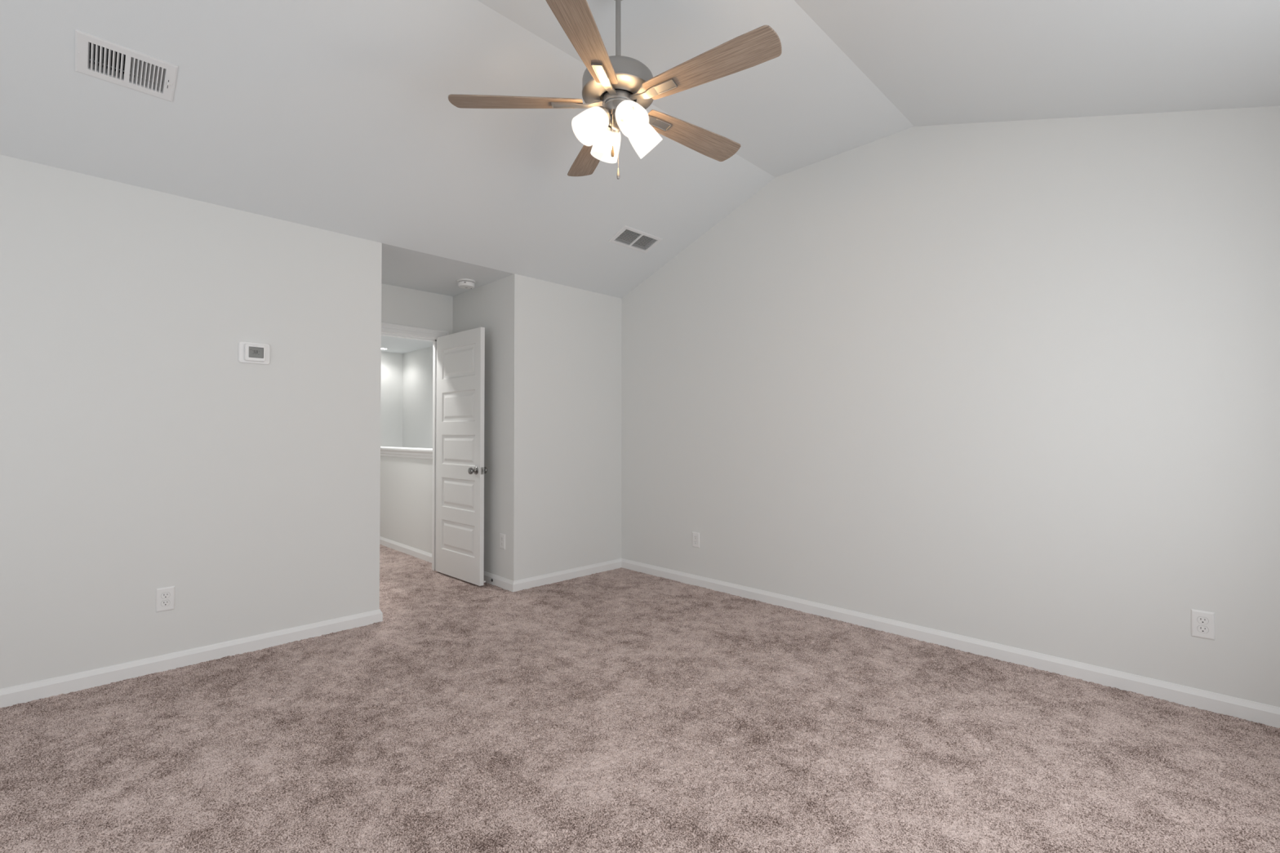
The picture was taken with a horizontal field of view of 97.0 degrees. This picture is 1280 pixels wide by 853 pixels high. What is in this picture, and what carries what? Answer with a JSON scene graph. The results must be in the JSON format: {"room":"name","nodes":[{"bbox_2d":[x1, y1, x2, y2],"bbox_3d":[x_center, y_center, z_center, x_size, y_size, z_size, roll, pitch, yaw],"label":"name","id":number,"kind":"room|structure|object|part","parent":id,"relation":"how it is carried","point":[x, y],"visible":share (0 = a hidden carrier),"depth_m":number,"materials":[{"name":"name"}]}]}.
{"room":"empty bedroom","nodes":[
{"label":"empty bedroom","id":0,"kind":"room"},
{"bbox_2d":[0,154,382,688],"bbox_3d":[-2.698,0.048,2.711,2.778,2.500,0.120,1,-1,-45],"label":"wall","id":1,"kind":"structure","parent":0,"point":[140,455],"depth_m":2.91,"materials":[{"name":"white paint"}]},
{"bbox_2d":[155,586,174,612],"bbox_3d":[-2.419,0.881,2.887,0.074,0.119,0.008,1,-1,-45],"label":"wall outlet","id":2,"kind":"object","parent":1,"relation":"attached to","point":[165,597],"visible":1,"depth_m":2.88,"materials":[{"name":"white plastic"}]},
{"bbox_2d":[160,600,169,606],"bbox_3d":[-2.417,0.900,2.885,0.036,0.030,0.002,1,-1,-45],"label":"receptacle","id":3,"kind":"object","parent":2,"relation":"attached to","point":[163,602],"depth_m":2.88,"materials":[{"name":"white plastic"}]},
{"bbox_2d":[160,592,169,599],"bbox_3d":[-2.417,0.861,2.885,0.036,0.030,0.002,1,-1,-45],"label":"receptacle","id":4,"kind":"object","parent":2,"relation":"attached to","point":[163,595],"depth_m":2.88,"materials":[{"name":"white plastic"}]},
{"bbox_2d":[0,608,382,707],"bbox_3d":[-3.002,1.233,3.010,2.794,0.140,1.027,1,-1,-45],"label":"baseboard","id":5,"kind":"structure","parent":1,"relation":"attached to","point":[28,692],"depth_m":2.90,"materials":[{"name":"white"}]},
{"bbox_2d":[238,341,270,364],"bbox_3d":[-2.148,-0.411,3.159,0.149,0.120,0.031,1,-1,-45],"label":"thermostat","id":6,"kind":"object","parent":1,"relation":"attached to","point":[254,353],"visible":1,"depth_m":3.15,"materials":[{"name":"white plastic"}]},
{"bbox_2d":[380,351,403,447],"bbox_3d":[-4.510,0.893,7.848,2.375,4.040,0.120,1,-1,-45],"label":"wall","id":7,"kind":"structure","parent":0,"point":[392,363],"depth_m":8.54,"materials":[{"name":"white paint"}]},
{"bbox_2d":[381,283,453,334],"bbox_3d":[-2.116,0.077,4.715,1.115,2.500,0.115,1,-1,-45],"label":"wall","id":8,"kind":"structure","parent":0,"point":[400,305],"depth_m":4.85,"materials":[{"name":"white paint"}]},
{"bbox_2d":[379,273,621,581],"bbox_3d":[-2.307,0.103,6.492,1.130,2.500,4.927,1,-1,-45],"label":"wall","id":9,"kind":"structure","parent":0,"point":[553,384],"depth_m":4.66,"materials":[{"name":"white paint"}]},
{"bbox_2d":[379,536,431,563],"bbox_3d":[-3.110,1.283,6.471,0.016,0.140,3.800,1,-1,-45],"label":"baseboard","id":10,"kind":"structure","parent":9,"relation":"attached to","point":[418,553],"depth_m":5.70,"materials":[{"name":"white"}]},
{"bbox_2d":[380,446,432,459],"bbox_3d":[-3.062,0.281,6.533,0.216,0.095,3.800,1,-1,-45],"label":"trim","id":11,"kind":"structure","parent":9,"relation":"on","point":[405,452],"depth_m":5.69,"materials":[{"name":"white"}]},
{"bbox_2d":[381,322,448,570],"bbox_3d":[-2.057,0.239,4.758,0.875,2.177,0.134,1,-1,-45],"label":"door frame","id":12,"kind":"structure","parent":9,"relation":"attached to","point":[434,340],"depth_m":5.00,"materials":[{"name":"white wood"}]},
{"bbox_2d":[435,327,487,586],"bbox_3d":[-1.505,0.236,4.702,0.729,2.034,0.155,-1,-1,43],"label":"door","id":13,"kind":"structure","parent":9,"relation":"in","point":[460,361],"depth_m":4.65,"materials":[{"name":"white painted wood"},{"name":"satin nickel"}]},
{"bbox_3d":[-1.320,0.350,4.464,0.062,0.062,0.064,-1,-1,43],"label":"knob","id":14,"kind":"part","parent":13,"relation":"part of","materials":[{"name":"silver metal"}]},
{"bbox_2d":[499,533,505,549],"bbox_3d":[-1.082,0.902,4.448,0.008,0.119,0.074,1,-1,-45],"label":"wall outlet","id":15,"kind":"object","parent":9,"relation":"attached to","point":[502,536],"visible":1,"depth_m":4.44,"materials":[{"name":"white plastic"}]},
{"bbox_2d":[484,558,621,591],"bbox_3d":[-0.924,1.263,5.077,1.142,0.140,1.026,1,-1,-45],"label":"baseboard","id":16,"kind":"structure","parent":9,"relation":"attached to","point":[505,584],"depth_m":4.58,"materials":[{"name":"white"}]},
{"bbox_2d":[0,544,1279,852],"bbox_3d":[-2.110,1.251,3.603,4.929,0.017,9.302,1,-1,-45],"label":"floor","id":17,"kind":"structure","parent":0,"point":[620,710],"depth_m":2.15,"materials":[{"name":"brown carpet"}]},
{"bbox_2d":[0,0,1279,353],"bbox_3d":[-2.087,-1.543,3.727,5.045,0.711,9.430,1,-1,-45],"label":"ceiling","id":18,"kind":"structure","parent":0,"point":[337,116],"depth_m":2.68,"materials":[{"name":"white paint"}]},
{"bbox_2d":[75,29,177,102],"bbox_3d":[-2.083,-1.476,2.302,0.301,0.114,0.190,1,-1,-45],"label":"ceiling vent","id":19,"kind":"object","parent":18,"relation":"in","point":[148,68],"visible":0.99,"depth_m":2.30,"materials":[{"name":"white metal"}]},
{"bbox_2d":[457,278,475,288],"bbox_3d":[-1.401,-1.147,4.570,0.146,0.056,0.146,1,-1,-45],"label":"smoke detector","id":20,"kind":"object","parent":18,"relation":"attached to","point":[465,283],"visible":1,"depth_m":4.52,"materials":[{"name":"white plastic"}]},
{"bbox_2d":[448,0,782,179],"bbox_3d":[-0.046,-1.397,2.264,1.246,0.805,1.266,1,-1,-45],"label":"ceiling fan","id":21,"kind":"object","parent":18,"relation":"hanging from","point":[618,87],"visible":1,"depth_m":2.17,"materials":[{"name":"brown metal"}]},
{"bbox_3d":[-0.488,-1.282,2.240,0.524,0.006,0.134,0,11,-2],"label":"blade","id":22,"kind":"part","parent":21,"relation":"part of","materials":[{"name":"brown wood"}]},
{"bbox_3d":[-0.186,-1.287,1.862,0.134,0.006,0.524,12,2,14],"label":"blade","id":23,"kind":"part","parent":21,"relation":"part of","materials":[{"name":"brown wood"}]},
{"bbox_3d":[-0.222,-1.276,2.630,0.134,0.006,0.524,-12,3,-19],"label":"blade","id":24,"kind":"part","parent":21,"relation":"part of","materials":[{"name":"brown wood"}]},
{"bbox_2d":[585,106,611,132],"bbox_3d":[-0.186,-1.174,2.210,0.171,0.157,0.123,1,-1,-45],"label":"lampshade","id":25,"kind":"object","parent":21,"relation":"attached to","point":[602,116],"depth_m":2.20,"materials":[{"name":"white glass"}]},
{"bbox_2d":[600,120,619,151],"bbox_3d":[-0.126,-1.172,2.349,0.123,0.157,0.171,1,-1,-45],"label":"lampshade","id":26,"kind":"object","parent":21,"relation":"attached to","point":[606,142],"depth_m":2.32,"materials":[{"name":"white glass"}]},
{"bbox_3d":[-0.106,-1.175,2.194,0.003,0.176,0.003,0,-1,9],"label":"pull chain","id":27,"kind":"part","parent":21,"relation":"part of","materials":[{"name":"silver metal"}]},
{"bbox_3d":[-0.087,-1.306,2.252,0.282,0.016,0.282,1,-1,-45],"label":"motor","id":28,"kind":"part","parent":21,"relation":"part of","materials":[{"name":"silver metal"}]},
{"bbox_3d":[-0.087,-1.140,2.279,0.003,0.200,0.003,0,-1,9],"label":"pull chain","id":29,"kind":"part","parent":21,"relation":"part of","materials":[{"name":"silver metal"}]},
{"bbox_2d":[616,101,637,124],"bbox_3d":[-0.047,-1.175,2.150,0.123,0.157,0.171,1,-1,-45],"label":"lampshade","id":30,"kind":"object","parent":21,"relation":"attached to","point":[625,112],"depth_m":2.17,"materials":[{"name":"white glass"}]},
{"bbox_2d":[625,115,649,145],"bbox_3d":[0.013,-1.173,2.289,0.171,0.157,0.123,1,-1,-45],"label":"lampshade","id":31,"kind":"object","parent":21,"relation":"attached to","point":[642,136],"depth_m":2.28,"materials":[{"name":"white glass"}]},
{"bbox_3d":[0.231,-1.278,2.497,0.524,0.006,0.134,1,-13,-38],"label":"blade","id":32,"kind":"part","parent":21,"relation":"part of","materials":[{"name":"brown wood"}]},
{"bbox_3d":[0.245,-1.285,2.025,0.524,0.006,0.134,-1,-13,34],"label":"blade","id":33,"kind":"part","parent":21,"relation":"part of","materials":[{"name":"brown wood"}]},
{"bbox_2d":[608,225,662,253],"bbox_3d":[-0.031,-1.443,4.338,0.402,0.104,0.189,1,-1,-45],"label":"ceiling vent","id":34,"kind":"object","parent":18,"relation":"in","point":[627,233],"visible":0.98,"depth_m":4.33,"materials":[{"name":"white metal"}]},
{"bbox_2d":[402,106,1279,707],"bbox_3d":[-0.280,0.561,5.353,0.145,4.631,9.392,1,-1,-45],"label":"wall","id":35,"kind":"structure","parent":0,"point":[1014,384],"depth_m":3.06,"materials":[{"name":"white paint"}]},
{"bbox_2d":[692,531,699,547],"bbox_3d":[0.445,0.903,4.513,0.008,0.119,0.074,1,-1,-45],"label":"wall outlet","id":36,"kind":"object","parent":35,"relation":"attached to","point":[695,535],"visible":1,"depth_m":4.51,"materials":[{"name":"white plastic"}]},
{"bbox_2d":[621,558,1279,728],"bbox_3d":[1.354,1.241,3.588,0.016,0.140,4.329,1,-1,-45],"label":"baseboard","id":37,"kind":"structure","parent":35,"relation":"attached to","point":[1251,711],"depth_m":2.98,"materials":[{"name":"white"}]},
{"bbox_2d":[1191,608,1214,639],"bbox_3d":[2.467,0.869,2.482,0.008,0.119,0.074,1,-1,-45],"label":"wall outlet","id":38,"kind":"object","parent":35,"relation":"attached to","point":[1202,623],"visible":1,"depth_m":2.48,"materials":[{"name":"white plastic"}]},
{"bbox_2d":[1196,616,1208,624],"bbox_3d":[2.465,0.849,2.480,0.002,0.030,0.036,1,-1,-45],"label":"receptacle","id":39,"kind":"object","parent":38,"relation":"attached to","point":[1200,620],"depth_m":2.48,"materials":[{"name":"white plastic"}]},
{"bbox_2d":[1197,625,1208,633],"bbox_3d":[2.465,0.888,2.480,0.002,0.030,0.036,1,-1,-45],"label":"receptacle","id":40,"kind":"object","parent":38,"relation":"attached to","point":[1201,628],"depth_m":2.48,"materials":[{"name":"white plastic"}]}
]}

